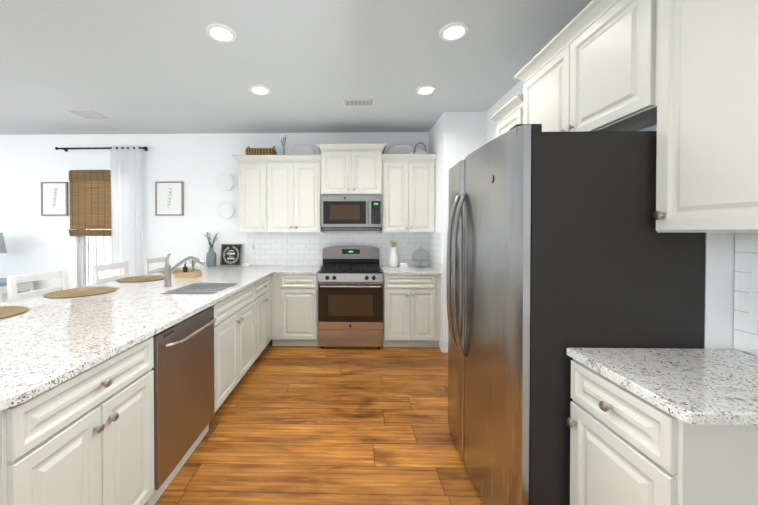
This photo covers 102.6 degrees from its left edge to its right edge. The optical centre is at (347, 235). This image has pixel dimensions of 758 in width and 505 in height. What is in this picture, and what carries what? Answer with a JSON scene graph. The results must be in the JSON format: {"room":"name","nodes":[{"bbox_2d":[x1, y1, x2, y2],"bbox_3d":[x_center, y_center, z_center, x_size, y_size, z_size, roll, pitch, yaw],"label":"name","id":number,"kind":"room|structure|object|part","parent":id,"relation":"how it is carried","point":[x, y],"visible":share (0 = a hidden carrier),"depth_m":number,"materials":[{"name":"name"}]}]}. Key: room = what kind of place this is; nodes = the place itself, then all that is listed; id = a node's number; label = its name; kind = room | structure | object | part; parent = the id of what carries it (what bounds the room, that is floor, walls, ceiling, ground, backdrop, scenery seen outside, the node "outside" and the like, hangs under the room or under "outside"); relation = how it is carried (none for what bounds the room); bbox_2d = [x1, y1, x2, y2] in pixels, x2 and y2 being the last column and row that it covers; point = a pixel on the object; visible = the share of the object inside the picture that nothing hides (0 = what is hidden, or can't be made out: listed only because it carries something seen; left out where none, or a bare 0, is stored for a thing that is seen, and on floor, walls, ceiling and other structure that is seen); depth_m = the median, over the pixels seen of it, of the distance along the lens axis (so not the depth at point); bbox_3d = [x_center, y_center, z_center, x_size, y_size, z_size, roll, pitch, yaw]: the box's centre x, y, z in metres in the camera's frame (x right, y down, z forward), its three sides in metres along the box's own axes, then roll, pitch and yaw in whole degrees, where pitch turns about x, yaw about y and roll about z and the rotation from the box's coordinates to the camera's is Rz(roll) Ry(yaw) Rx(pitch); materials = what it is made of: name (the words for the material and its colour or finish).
{"room":"kitchen","nodes":[
{"label":"kitchen","id":0,"kind":"room"},
{"bbox_2d":[0,132,428,301],"bbox_3d":[-2.379,-0.046,4.271,8.220,2.740,0.140,0,1,1],"label":"wall","id":1,"kind":"structure","parent":0,"point":[37,242],"depth_m":4.20,"materials":[{"name":"paint"}]},
{"bbox_2d":[41,182,68,215],"bbox_3d":[-4.085,-0.515,4.219,0.370,0.470,0.022,0,1,1],"label":"picture frame","id":2,"kind":"object","parent":1,"relation":"attached to","point":[54,198],"visible":1,"depth_m":4.21,"materials":[{"name":"white paper"}]},
{"bbox_2d":[68,170,110,235],"bbox_3d":[-3.529,-0.452,4.184,0.625,0.915,0.064,0,1,1],"label":"window blind","id":3,"kind":"object","parent":1,"relation":"attached to","point":[90,199],"visible":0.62,"depth_m":4.17,"materials":[{"name":"brown wood"}]},
{"bbox_2d":[80,229,111,286],"bbox_3d":[-3.354,-0.011,4.262,0.910,1.730,0.120,0,1,1],"label":"window","id":4,"kind":"structure","parent":1,"relation":"in","point":[83,261],"depth_m":4.30,"materials":[{"name":"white glass"}]},
{"bbox_2d":[55,145,147,276],"bbox_3d":[-3.357,0.035,4.153,1.270,2.520,0.132,0,1,1],"label":"curtain","id":5,"kind":"object","parent":1,"relation":"attached to","point":[126,205],"visible":0.83,"depth_m":4.11,"materials":[{"name":"fabric"}]},
{"bbox_3d":[-3.009,0.036,4.120,0.438,2.520,0.080,0,1,1],"label":"curtain panel","id":6,"kind":"part","parent":5,"relation":"part of","materials":[{"name":"fabric"}]},
{"bbox_2d":[155,181,183,215],"bbox_3d":[-2.463,-0.515,4.184,0.385,0.470,0.022,0,1,1],"label":"picture frame","id":7,"kind":"object","parent":1,"relation":"attached to","point":[169,198],"visible":1,"depth_m":4.18,"materials":[{"name":"white paper"}]},
{"bbox_2d":[216,173,233,190],"bbox_3d":[-1.681,-0.740,4.165,0.240,0.240,0.023,0,1,1],"label":"wall plate","id":8,"kind":"object","parent":1,"relation":"attached to","point":[224,181],"visible":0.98,"depth_m":4.16,"materials":[{"name":"white ceramic"}]},
{"bbox_2d":[217,201,233,218],"bbox_3d":[-1.681,-0.355,4.169,0.240,0.240,0.023,0,1,1],"label":"wall plate","id":9,"kind":"object","parent":1,"relation":"attached to","point":[225,209],"visible":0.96,"depth_m":4.17,"materials":[{"name":"white ceramic"}]},
{"bbox_2d":[233,155,320,232],"bbox_3d":[-0.880,-0.528,3.972,1.108,0.971,0.380,0,1,1],"label":"upper cabinet","id":10,"kind":"object","parent":1,"relation":"attached to","point":[252,181],"visible":0.98,"depth_m":3.82,"materials":[{"name":"white wood"}]},
{"bbox_2d":[246,146,276,154],"bbox_3d":[-1.139,-1.075,4.008,0.350,0.232,0.210,0,1,1],"label":"basket tray","id":11,"kind":"object","parent":10,"relation":"on","point":[260,151],"visible":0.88,"depth_m":3.90,"materials":[{"name":"brown wicker"}]},
{"bbox_2d":[267,161,323,232],"bbox_3d":[-0.670,-0.500,3.967,0.689,0.915,0.380,0,1,1],"label":"upper cabinet","id":12,"kind":"object","parent":1,"relation":"attached to","point":[293,197],"visible":0.98,"depth_m":3.81,"materials":[{"name":"white wood"}]},
{"bbox_2d":[281,136,285,154],"bbox_3d":[-0.844,-1.151,4.016,0.070,0.386,0.068,0,1,1],"label":"cactus figurine","id":13,"kind":"object","parent":12,"relation":"on","point":[283,144],"visible":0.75,"depth_m":4.02,"materials":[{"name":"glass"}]},
{"bbox_2d":[292,144,313,154],"bbox_3d":[-0.602,-1.109,4.110,0.292,0.289,0.058,0,1,1],"label":"plate","id":14,"kind":"object","parent":12,"relation":"on","point":[303,149],"visible":0.48,"depth_m":4.12,"materials":[{"name":"white ceramic"}]},
{"bbox_2d":[247,233,427,265],"bbox_3d":[-0.142,0.183,4.151,2.498,0.455,0.008,0,1,1],"label":"tile backsplash","id":15,"kind":"structure","parent":1,"relation":"attached to","point":[279,249],"depth_m":4.15,"materials":[{"name":"white tile"}]},
{"bbox_2d":[249,244,254,251],"bbox_3d":[-1.316,0.166,4.149,0.070,0.114,0.045,0,1,1],"label":"electrical outlet","id":16,"kind":"object","parent":15,"relation":"attached to","point":[251,247],"visible":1,"depth_m":4.17,"materials":[{"name":"white plastic"}]},
{"bbox_2d":[304,242,308,249],"bbox_3d":[-0.567,0.136,4.152,0.070,0.114,0.007,0,1,1],"label":"electrical outlet","id":17,"kind":"object","parent":15,"relation":"attached to","point":[306,245],"visible":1,"depth_m":4.15,"materials":[{"name":"white plastic"}]},
{"bbox_2d":[316,143,386,194],"bbox_3d":[0.054,-0.825,3.924,0.864,0.626,0.430,0,1,1],"label":"upper cabinet","id":18,"kind":"object","parent":1,"relation":"attached to","point":[351,168],"visible":0.98,"depth_m":3.74,"materials":[{"name":"white wood"}]},
{"bbox_2d":[321,195,381,230],"bbox_3d":[0.054,-0.284,3.910,0.756,0.440,0.448,0,1,1],"label":"microwave","id":19,"kind":"object","parent":18,"relation":"attached to","point":[351,212],"visible":1,"depth_m":3.72,"materials":[{"name":"silver metal"}]},
{"bbox_2d":[380,154,435,232],"bbox_3d":[0.769,-0.528,3.937,0.666,0.971,0.380,0,1,1],"label":"upper cabinet","id":20,"kind":"object","parent":1,"relation":"attached to","point":[408,193],"visible":0.94,"depth_m":3.78,"materials":[{"name":"white wood"}]},
{"bbox_2d":[387,145,415,153],"bbox_3d":[0.733,-1.100,4.070,0.410,0.269,0.057,0,1,1],"label":"platter","id":21,"kind":"object","parent":20,"relation":"on","point":[400,149],"visible":0.44,"depth_m":4.08,"materials":[{"name":"white ceramic"}]},
{"bbox_2d":[409,142,426,153],"bbox_3d":[0.927,-1.090,3.959,0.249,0.264,0.192,0,1,1],"label":"kettle","id":22,"kind":"object","parent":20,"relation":"on","point":[420,151],"visible":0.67,"depth_m":3.91,"materials":[{"name":"white ceramic"}]},
{"bbox_2d":[0,0,591,134],"bbox_3d":[-2.534,-1.404,0.279,8.480,0.060,8.220,0,1,1],"label":"ceiling","id":23,"kind":"structure","parent":0,"point":[149,66],"depth_m":2.44,"materials":[{"name":"paint"}]},
{"bbox_2d":[63,109,111,119],"bbox_3d":[-3.005,-1.403,3.509,0.300,0.008,0.300,0,1,1],"label":"ceiling vent","id":24,"kind":"object","parent":23,"relation":"in","point":[87,114],"visible":1,"depth_m":3.49,"materials":[{"name":"white metal"}]},
{"bbox_2d":[206,23,235,42],"bbox_3d":[-0.865,-1.386,2.074,0.196,0.012,0.196,0,1,1],"label":"recessed light","id":25,"kind":"object","parent":23,"relation":"in","point":[219,32],"visible":0.96,"depth_m":2.06,"materials":[{"name":"white plastic"}]},
{"bbox_2d":[250,85,270,94],"bbox_3d":[-0.838,-1.395,2.903,0.196,0.012,0.196,0,1,1],"label":"recessed light","id":26,"kind":"object","parent":23,"relation":"in","point":[259,90],"visible":1,"depth_m":2.89,"materials":[{"name":"white plastic"}]},
{"bbox_2d":[343,99,374,106],"bbox_3d":[0.119,-1.400,3.183,0.330,0.008,0.170,0,1,1],"label":"ceiling vent","id":27,"kind":"object","parent":23,"relation":"in","point":[358,102],"visible":1,"depth_m":3.18,"materials":[{"name":"white metal"}]},
{"bbox_2d":[416,85,436,94],"bbox_3d":[0.753,-1.395,2.900,0.196,0.012,0.196,0,1,1],"label":"recessed light","id":28,"kind":"object","parent":23,"relation":"in","point":[425,89],"visible":0.98,"depth_m":2.87,"materials":[{"name":"white plastic"}]},
{"bbox_2d":[439,21,468,40],"bbox_3d":[0.725,-1.386,2.060,0.196,0.012,0.196,0,1,1],"label":"recessed light","id":29,"kind":"object","parent":23,"relation":"in","point":[454,31],"visible":1,"depth_m":2.04,"materials":[{"name":"white plastic"}]},
{"bbox_2d":[154,340,484,504],"bbox_3d":[-2.534,1.396,0.308,8.480,0.060,8.220,0,1,1],"label":"floor","id":30,"kind":"structure","parent":0,"point":[302,425],"depth_m":2.02,"materials":[{"name":"brown wood"}]},
{"bbox_2d":[0,278,33,302],"bbox_3d":[-4.821,0.958,3.968,1.050,0.740,0.450,0,1,1],"label":"side table","id":31,"kind":"object","parent":30,"relation":"on","point":[28,286],"visible":0.23,"depth_m":3.98,"materials":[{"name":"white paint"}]},
{"bbox_2d":[0,233,6,252],"bbox_3d":[-4.716,0.272,3.964,0.340,0.630,0.340,0,1,1],"label":"table lamp","id":32,"kind":"object","parent":31,"relation":"on","point":[2,247],"visible":1,"depth_m":4.01,"materials":[{"name":"white fabric"}]},
{"bbox_2d":[6,269,67,300],"bbox_3d":[-2.115,0.808,2.253,0.406,1.075,0.430,0,1,1],"label":"stool","id":33,"kind":"object","parent":30,"relation":"on","point":[13,281],"visible":0.21,"depth_m":2.21,"materials":[{"name":"white paint"}]},
{"bbox_2d":[0,333,161,504],"bbox_3d":[-1.385,0.915,1.170,0.899,0.884,0.623,0,1,1],"label":"base cabinet","id":34,"kind":"object","parent":30,"relation":"on","point":[120,394],"depth_m":1.12,"materials":[{"name":"white wood"}]},
{"bbox_2d":[0,266,283,416],"bbox_3d":[-1.569,0.444,2.502,1.355,0.030,3.368,0,1,1],"label":"countertop","id":35,"kind":"structure","parent":34,"relation":"on","point":[44,346],"depth_m":1.52,"materials":[{"name":"white stone"}]},
{"bbox_2d":[0,306,28,318],"bbox_3d":[-2.030,0.433,1.637,0.424,0.010,0.424,0,1,1],"label":"placemat","id":36,"kind":"object","parent":35,"relation":"on","point":[7,311],"visible":1,"depth_m":1.73,"materials":[{"name":"beige wicker"}]},
{"bbox_2d":[44,286,116,297],"bbox_3d":[-2.016,0.426,2.302,0.424,0.010,0.424,0,1,1],"label":"placemat","id":37,"kind":"object","parent":35,"relation":"on","point":[79,292],"visible":0.98,"depth_m":2.26,"materials":[{"name":"beige wicker"}]},
{"bbox_2d":[116,275,163,281],"bbox_3d":[-2.002,0.419,2.967,0.424,0.010,0.424,0,1,1],"label":"placemat","id":38,"kind":"object","parent":35,"relation":"on","point":[146,278],"visible":0.98,"depth_m":2.94,"materials":[{"name":"beige wicker"}]},
{"bbox_2d":[160,268,199,272],"bbox_3d":[-1.988,0.412,3.597,0.424,0.010,0.424,0,1,1],"label":"placemat","id":39,"kind":"object","parent":35,"relation":"on","point":[180,269],"visible":0.44,"depth_m":3.61,"materials":[{"name":"beige wicker"}]},
{"bbox_2d":[160,253,207,284],"bbox_3d":[-1.379,0.288,2.564,0.353,0.280,0.062,0,1,1],"label":"faucet","id":40,"kind":"object","parent":35,"relation":"on","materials":[{"name":"silver metal"}]},
{"bbox_2d":[174,260,201,277],"bbox_3d":[-1.634,0.322,3.108,0.210,0.201,0.140,0,1,1],"label":"tray","id":41,"kind":"object","parent":35,"relation":"on","point":[191,273],"visible":0.85,"depth_m":3.04,"materials":[{"name":"brown wood"}]},
{"bbox_2d":[172,285,227,292],"bbox_3d":[-1.196,0.542,2.511,0.472,0.191,0.572,0,1,1],"label":"sink","id":42,"kind":"object","parent":35,"relation":"in","point":[187,288],"depth_m":2.76,"materials":[{"name":"silver metal"}]},
{"bbox_2d":[205,232,217,266],"bbox_3d":[-1.840,0.177,4.082,0.207,0.470,0.214,0,1,1],"label":"vase","id":43,"kind":"object","parent":35,"relation":"on","point":[211,257],"visible":1,"depth_m":4.03,"materials":[{"name":"blue ceramic"}]},
{"bbox_2d":[220,244,241,265],"bbox_3d":[-1.589,0.260,4.135,0.285,0.299,0.069,0,1,1],"label":"kitchen sign","id":44,"kind":"object","parent":35,"relation":"on","point":[231,254],"visible":1,"depth_m":4.13,"materials":[{"name":"black wood"}]},
{"bbox_2d":[92,261,129,283],"bbox_3d":[-2.101,0.801,2.923,0.406,1.075,0.430,0,1,1],"label":"stool","id":45,"kind":"object","parent":30,"relation":"on","point":[96,269],"visible":0.06,"depth_m":2.89,"materials":[{"name":"white paint"}]},
{"bbox_2d":[144,256,166,273],"bbox_3d":[-2.086,0.794,3.593,0.406,1.075,0.430,0,1,1],"label":"stool","id":46,"kind":"object","parent":30,"relation":"on","point":[147,262],"visible":0.19,"depth_m":3.51,"materials":[{"name":"white paint"}]},
{"bbox_2d":[160,305,219,492],"bbox_3d":[-1.372,0.908,1.791,0.899,0.884,0.619,0,1,1],"label":"base cabinet","id":47,"kind":"object","parent":30,"relation":"on","point":[189,363],"depth_m":1.74,"materials":[{"name":"metal"}]},
{"bbox_2d":[152,306,215,489],"bbox_3d":[-1.182,0.916,1.787,0.650,0.868,0.605,0,1,1],"label":"dishwasher","id":48,"kind":"object","parent":47,"relation":"in","point":[183,352],"depth_m":1.69,"materials":[{"name":"metal"}]},
{"bbox_2d":[216,285,255,405],"bbox_3d":[-1.356,0.901,2.534,0.899,0.884,0.868,0,1,1],"label":"base cabinet","id":49,"kind":"object","parent":30,"relation":"on","point":[235,315],"depth_m":2.47,"materials":[{"name":"white wood"}]},
{"bbox_2d":[256,277,271,358],"bbox_3d":[-1.341,0.893,3.273,0.899,0.884,0.610,0,1,1],"label":"base cabinet","id":50,"kind":"object","parent":30,"relation":"on","point":[263,288],"depth_m":3.23,"materials":[{"name":"white wood"}]},
{"bbox_2d":[272,273,275,345],"bbox_3d":[-1.287,0.886,3.881,0.980,0.884,0.608,0,1,1],"label":"base cabinet","id":51,"kind":"object","parent":30,"relation":"on","point":[273,274],"depth_m":3.58,"materials":[{"name":"white wood"}]},
{"bbox_2d":[276,273,317,345],"bbox_3d":[-0.570,0.887,3.861,0.455,0.884,0.618,0,1,1],"label":"base cabinet","id":52,"kind":"object","parent":30,"relation":"on","point":[296,293],"depth_m":3.56,"materials":[{"name":"white wood"}]},
{"bbox_2d":[276,266,322,272],"bbox_3d":[-0.603,0.430,3.852,0.520,0.030,0.628,0,1,1],"label":"countertop","id":53,"kind":"structure","parent":52,"relation":"on","point":[287,269],"depth_m":3.74,"materials":[{"name":"white stone"}]},
{"bbox_2d":[318,245,382,348],"bbox_3d":[0.042,0.732,3.792,0.758,1.195,0.706,0,1,1],"label":"range","id":54,"kind":"object","parent":30,"relation":"on","point":[350,295],"visible":1,"depth_m":3.51,"materials":[{"name":"silver metal"}]},
{"bbox_2d":[383,273,441,346],"bbox_3d":[0.766,0.887,3.832,0.668,0.884,0.618,0,1,1],"label":"base cabinet","id":55,"kind":"object","parent":30,"relation":"on","point":[411,301],"depth_m":3.53,"materials":[{"name":"white wood"}]},
{"bbox_2d":[380,266,439,272],"bbox_3d":[0.764,0.430,3.823,0.673,0.030,0.628,0,1,1],"label":"countertop","id":56,"kind":"structure","parent":55,"relation":"on","point":[386,269],"depth_m":3.65,"materials":[{"name":"white stone"}]},
{"bbox_2d":[388,240,401,266],"bbox_3d":[0.629,0.237,4.000,0.178,0.352,0.132,0,1,1],"label":"pitcher","id":57,"kind":"object","parent":56,"relation":"on","point":[393,261],"visible":1,"depth_m":3.96,"materials":[{"name":"white ceramic"}]},
{"bbox_2d":[399,263,409,267],"bbox_3d":[0.740,0.382,3.949,0.130,0.062,0.080,0,1,1],"label":"butter dish","id":58,"kind":"object","parent":56,"relation":"on","point":[403,265],"visible":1,"depth_m":3.92,"materials":[{"name":"white ceramic"}]},
{"bbox_2d":[412,246,430,267],"bbox_3d":[0.960,0.271,3.963,0.260,0.285,0.260,0,1,1],"label":"cake dome","id":59,"kind":"object","parent":56,"relation":"on","point":[425,260],"visible":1,"depth_m":3.93,"materials":[{"name":"clear glass"}]},
{"bbox_2d":[447,124,734,504],"bbox_3d":[1.066,0.418,1.669,0.937,1.868,0.934,0,1,1],"label":"fridge","id":60,"kind":"object","parent":30,"relation":"on","point":[558,245],"depth_m":1.21,"materials":[{"name":"silver metal"}]},
{"bbox_3d":[1.480,0.418,1.661,0.109,1.868,0.934,0,1,1],"label":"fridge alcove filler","id":61,"kind":"part","parent":60,"relation":"part of","materials":[{"name":"black metal"}]},
{"bbox_2d":[566,348,757,504],"bbox_3d":[1.180,0.902,0.982,0.680,0.914,0.436,0,1,1],"label":"base cabinet","id":62,"kind":"object","parent":30,"relation":"on","point":[662,426],"visible":0.96,"depth_m":0.91,"materials":[{"name":"white wood"}]},
{"bbox_2d":[567,348,757,424],"bbox_3d":[1.189,0.460,0.977,0.645,0.030,0.436,0,1,1],"label":"countertop","id":63,"kind":"structure","parent":62,"relation":"on","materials":[{"name":"stone"}]},
{"bbox_2d":[429,112,485,347],"bbox_3d":[1.341,-0.041,3.781,0.480,2.740,0.680,0,1,1],"label":"wall","id":64,"kind":"structure","parent":0,"point":[455,138],"depth_m":3.44,"materials":[{"name":"paint"}]},
{"bbox_2d":[428,233,441,271],"bbox_3d":[1.098,0.187,3.815,0.008,0.455,0.611,0,1,1],"label":"tile backsplash","id":65,"kind":"structure","parent":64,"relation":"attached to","point":[435,247],"depth_m":3.75,"materials":[{"name":"white tile"}]},
{"bbox_2d":[442,341,447,352],"bbox_3d":[1.327,1.268,3.448,0.495,0.130,0.015,0,1,1],"label":"baseboard","id":66,"kind":"structure","parent":64,"relation":"attached to","point":[444,346],"depth_m":3.44,"materials":[{"name":"white wood"}]},
{"bbox_2d":[486,80,756,355],"bbox_3d":[1.575,-0.003,0.206,0.140,2.740,7.820,0,1,1],"label":"wall","id":67,"kind":"structure","parent":0,"point":[491,125],"depth_m":3.18,"materials":[{"name":"paint"}]},
{"bbox_2d":[489,94,522,136],"bbox_3d":[1.372,-0.511,2.341,0.354,0.971,0.432,0,1,1],"label":"upper cabinet","id":68,"kind":"object","parent":67,"relation":"attached to","point":[507,116],"visible":0.15,"depth_m":2.28,"materials":[{"name":"white wood"}]},
{"bbox_2d":[518,0,657,131],"bbox_3d":[1.373,-0.826,1.649,0.322,0.616,0.930,0,1,1],"label":"upper cabinet","id":69,"kind":"object","parent":67,"relation":"attached to","point":[591,65],"depth_m":1.46,"materials":[{"name":"white wood"}]},
{"bbox_2d":[652,0,757,232],"bbox_3d":[1.343,-0.541,0.955,0.354,1.060,0.460,0,1,1],"label":"upper cabinet","id":70,"kind":"object","parent":67,"relation":"attached to","point":[707,131],"visible":0.98,"depth_m":1.01,"materials":[{"name":"white wood"}]},
{"bbox_2d":[734,233,757,355],"bbox_3d":[1.502,0.224,0.243,0.008,0.455,1.886,0,1,1],"label":"tile backsplash","id":71,"kind":"structure","parent":67,"relation":"attached to","point":[745,325],"depth_m":1.16,"materials":[{"name":"white tile"}]}
]}

